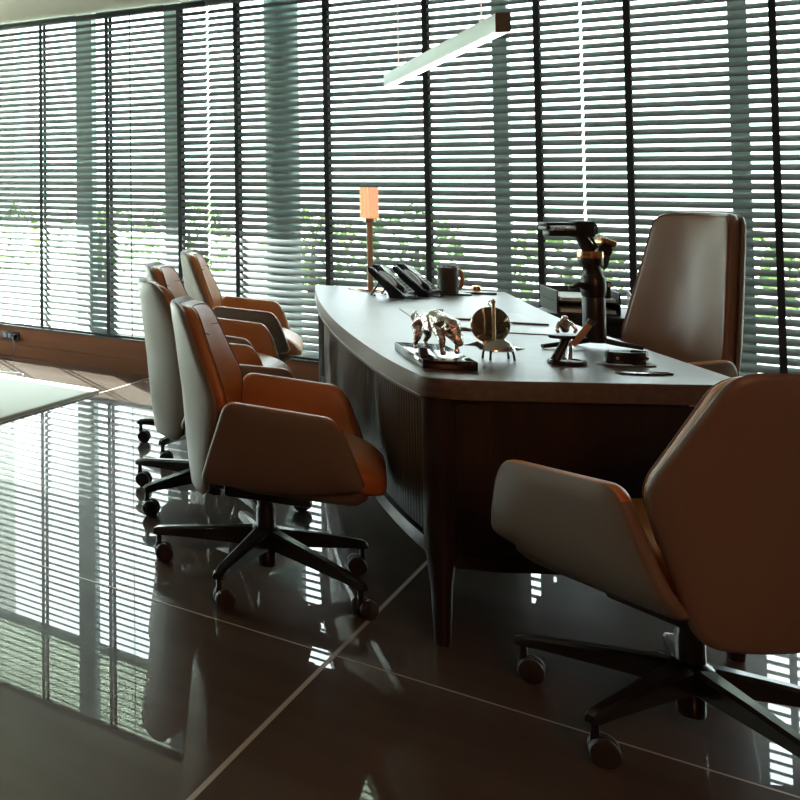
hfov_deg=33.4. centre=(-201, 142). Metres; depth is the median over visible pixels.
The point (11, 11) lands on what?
ceiling
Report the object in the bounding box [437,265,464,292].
mug
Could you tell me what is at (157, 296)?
cushion
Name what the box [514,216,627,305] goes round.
shrub
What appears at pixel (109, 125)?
blind
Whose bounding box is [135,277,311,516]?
office chair
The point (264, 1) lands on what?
column
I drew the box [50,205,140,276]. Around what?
shrub
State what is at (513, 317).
desk mat
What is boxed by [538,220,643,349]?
camera stabiliser
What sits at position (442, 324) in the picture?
sculpture
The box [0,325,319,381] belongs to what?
wall
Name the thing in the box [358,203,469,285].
shrub
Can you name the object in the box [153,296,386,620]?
office chair
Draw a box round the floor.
[0,203,799,799]
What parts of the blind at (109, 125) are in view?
rail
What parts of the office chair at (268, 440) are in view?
backrest, leg, armrest, armrest, leg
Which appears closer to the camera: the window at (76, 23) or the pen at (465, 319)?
the pen at (465, 319)
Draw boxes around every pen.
[456,318,470,320]
[510,322,548,325]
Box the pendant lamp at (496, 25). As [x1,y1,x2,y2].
[384,0,510,86]
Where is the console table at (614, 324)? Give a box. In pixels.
[538,306,626,338]
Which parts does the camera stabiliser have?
clamp trim, tripod leg, roll arm, pan motor, handle, tilt motor, panel, tripod leg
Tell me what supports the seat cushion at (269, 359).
on the office chair at (255, 335)
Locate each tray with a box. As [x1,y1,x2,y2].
[443,292,471,295]
[460,291,496,294]
[540,285,620,315]
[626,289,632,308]
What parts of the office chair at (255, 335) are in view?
backrest, armrest, armrest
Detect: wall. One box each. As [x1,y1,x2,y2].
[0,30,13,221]
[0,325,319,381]
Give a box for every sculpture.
[395,309,477,370]
[465,299,524,360]
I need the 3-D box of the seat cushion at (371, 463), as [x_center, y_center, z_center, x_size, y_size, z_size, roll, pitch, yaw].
[1.635,1.020,3.344,0.512,0.127,0.433,-1,-2,30]
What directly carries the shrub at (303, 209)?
on the floor
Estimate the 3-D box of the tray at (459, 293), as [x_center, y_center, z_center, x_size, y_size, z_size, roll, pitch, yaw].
[3.245,0.752,5.060,0.150,0.008,0.120,0,-2,5]
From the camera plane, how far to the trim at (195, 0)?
9.10 m
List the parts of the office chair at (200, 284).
backrest, armrest, armrest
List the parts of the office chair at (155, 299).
backrest, armrest, armrest, leg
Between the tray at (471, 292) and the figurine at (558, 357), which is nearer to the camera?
the figurine at (558, 357)
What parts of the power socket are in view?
power cord, plate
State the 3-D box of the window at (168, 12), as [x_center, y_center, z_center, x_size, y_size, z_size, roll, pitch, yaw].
[2.372,0.125,7.334,0.670,2.494,0.070,-2,-3,45]
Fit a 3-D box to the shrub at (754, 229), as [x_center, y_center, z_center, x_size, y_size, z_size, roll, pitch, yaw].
[8.214,1.176,8.989,1.093,1.057,1.103,-2,-3,45]
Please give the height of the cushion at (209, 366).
0.446 m
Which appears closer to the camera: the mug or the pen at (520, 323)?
the pen at (520, 323)
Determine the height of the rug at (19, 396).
0.021 m
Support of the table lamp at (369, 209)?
on the executive desk at (443, 437)
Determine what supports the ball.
on the tray at (471, 292)
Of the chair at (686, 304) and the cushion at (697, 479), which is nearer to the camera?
the cushion at (697, 479)
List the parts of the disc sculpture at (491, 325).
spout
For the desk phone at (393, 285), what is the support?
on the executive desk at (443, 437)
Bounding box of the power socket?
[0,330,18,355]
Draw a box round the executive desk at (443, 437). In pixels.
[315,285,746,661]
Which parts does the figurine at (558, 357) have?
silver leg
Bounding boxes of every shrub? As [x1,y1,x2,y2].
[0,203,49,269]
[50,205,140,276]
[138,200,234,277]
[260,209,358,292]
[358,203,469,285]
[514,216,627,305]
[753,228,799,325]
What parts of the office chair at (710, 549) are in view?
armrest, backrest, leg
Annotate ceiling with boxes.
[0,0,194,24]
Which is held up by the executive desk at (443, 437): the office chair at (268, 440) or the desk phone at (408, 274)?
the desk phone at (408, 274)
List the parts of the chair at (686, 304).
armrest, backrest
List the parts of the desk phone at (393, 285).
key panel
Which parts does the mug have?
handle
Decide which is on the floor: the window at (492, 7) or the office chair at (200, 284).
the office chair at (200, 284)
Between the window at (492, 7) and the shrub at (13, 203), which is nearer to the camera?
the window at (492, 7)
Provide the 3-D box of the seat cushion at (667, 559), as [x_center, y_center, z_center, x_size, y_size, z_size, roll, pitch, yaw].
[2.118,0.992,2.541,0.433,0.127,0.512,1,-2,-10]
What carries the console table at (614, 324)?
on the floor
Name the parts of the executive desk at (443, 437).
leg, edge moulding, rail, ribbed panel, leg, rail, panel, leg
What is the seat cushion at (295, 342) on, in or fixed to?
on the office chair at (200, 284)
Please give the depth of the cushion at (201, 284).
5.84 m
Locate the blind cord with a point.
(129, 11)
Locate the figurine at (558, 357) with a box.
[547,315,595,365]
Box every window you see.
[0,14,84,325]
[83,4,172,332]
[170,0,504,352]
[498,0,747,372]
[736,0,757,373]
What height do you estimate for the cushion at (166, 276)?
0.446 m
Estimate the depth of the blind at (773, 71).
5.00 m
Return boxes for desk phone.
[367,264,418,298]
[392,263,442,297]
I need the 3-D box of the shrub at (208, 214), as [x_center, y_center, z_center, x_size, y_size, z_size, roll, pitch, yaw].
[4.729,1.229,12.434,1.197,1.184,1.172,-2,-3,45]
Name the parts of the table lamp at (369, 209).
cord, lamp shade, stem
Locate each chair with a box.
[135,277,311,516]
[137,262,291,458]
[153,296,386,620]
[180,250,303,361]
[491,373,799,768]
[621,211,745,377]
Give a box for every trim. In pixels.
[0,323,318,363]
[0,378,799,799]
[1,0,205,24]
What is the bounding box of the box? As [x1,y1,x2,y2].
[596,350,656,366]
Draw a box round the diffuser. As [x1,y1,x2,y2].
[385,32,507,86]
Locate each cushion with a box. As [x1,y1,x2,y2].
[146,281,173,307]
[151,265,186,297]
[180,300,242,429]
[187,252,221,308]
[257,352,291,372]
[282,327,303,355]
[343,432,386,495]
[631,498,678,599]
[644,376,741,539]
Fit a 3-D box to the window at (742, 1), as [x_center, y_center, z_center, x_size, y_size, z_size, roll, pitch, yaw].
[5.471,0.021,4.276,2.220,2.494,0.070,-2,-3,45]
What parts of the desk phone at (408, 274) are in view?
key panel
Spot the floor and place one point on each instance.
(107, 693)
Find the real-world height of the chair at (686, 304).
1.203 m
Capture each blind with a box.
[0,0,210,339]
[206,0,584,360]
[581,0,799,375]
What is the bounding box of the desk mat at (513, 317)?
[399,308,562,334]
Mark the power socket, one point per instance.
(7, 335)
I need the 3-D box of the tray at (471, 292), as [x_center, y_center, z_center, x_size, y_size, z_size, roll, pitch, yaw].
[3.399,0.753,5.092,0.150,0.009,0.060,-1,-2,23]
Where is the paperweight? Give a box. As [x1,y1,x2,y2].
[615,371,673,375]
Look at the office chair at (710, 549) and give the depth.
2.26 m
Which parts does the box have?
plate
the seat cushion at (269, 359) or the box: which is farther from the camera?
the seat cushion at (269, 359)
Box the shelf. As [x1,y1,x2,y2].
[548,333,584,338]
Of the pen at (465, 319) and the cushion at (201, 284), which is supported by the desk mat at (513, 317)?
the pen at (465, 319)
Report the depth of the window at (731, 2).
5.68 m
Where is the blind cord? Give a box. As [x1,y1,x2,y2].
[129,11,132,336]
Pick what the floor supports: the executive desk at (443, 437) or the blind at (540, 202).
the executive desk at (443, 437)
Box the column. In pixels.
[263,0,302,335]
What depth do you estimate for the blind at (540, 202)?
5.99 m
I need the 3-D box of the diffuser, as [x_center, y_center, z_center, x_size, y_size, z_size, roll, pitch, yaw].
[2.848,-0.348,4.573,0.038,0.004,2.187,-1,-2,21]
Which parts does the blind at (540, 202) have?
rail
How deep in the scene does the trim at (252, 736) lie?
2.66 m
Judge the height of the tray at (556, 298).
0.102 m
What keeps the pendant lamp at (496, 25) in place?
hanging from the ceiling
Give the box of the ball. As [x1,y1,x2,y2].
[471,285,480,291]
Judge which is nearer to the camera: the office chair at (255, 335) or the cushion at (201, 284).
the office chair at (255, 335)
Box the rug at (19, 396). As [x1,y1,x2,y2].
[0,374,98,421]
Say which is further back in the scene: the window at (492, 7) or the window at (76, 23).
the window at (76, 23)
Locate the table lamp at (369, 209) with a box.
[348,187,382,291]
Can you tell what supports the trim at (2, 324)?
on the wall at (105, 353)
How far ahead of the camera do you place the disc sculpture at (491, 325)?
3.23 m

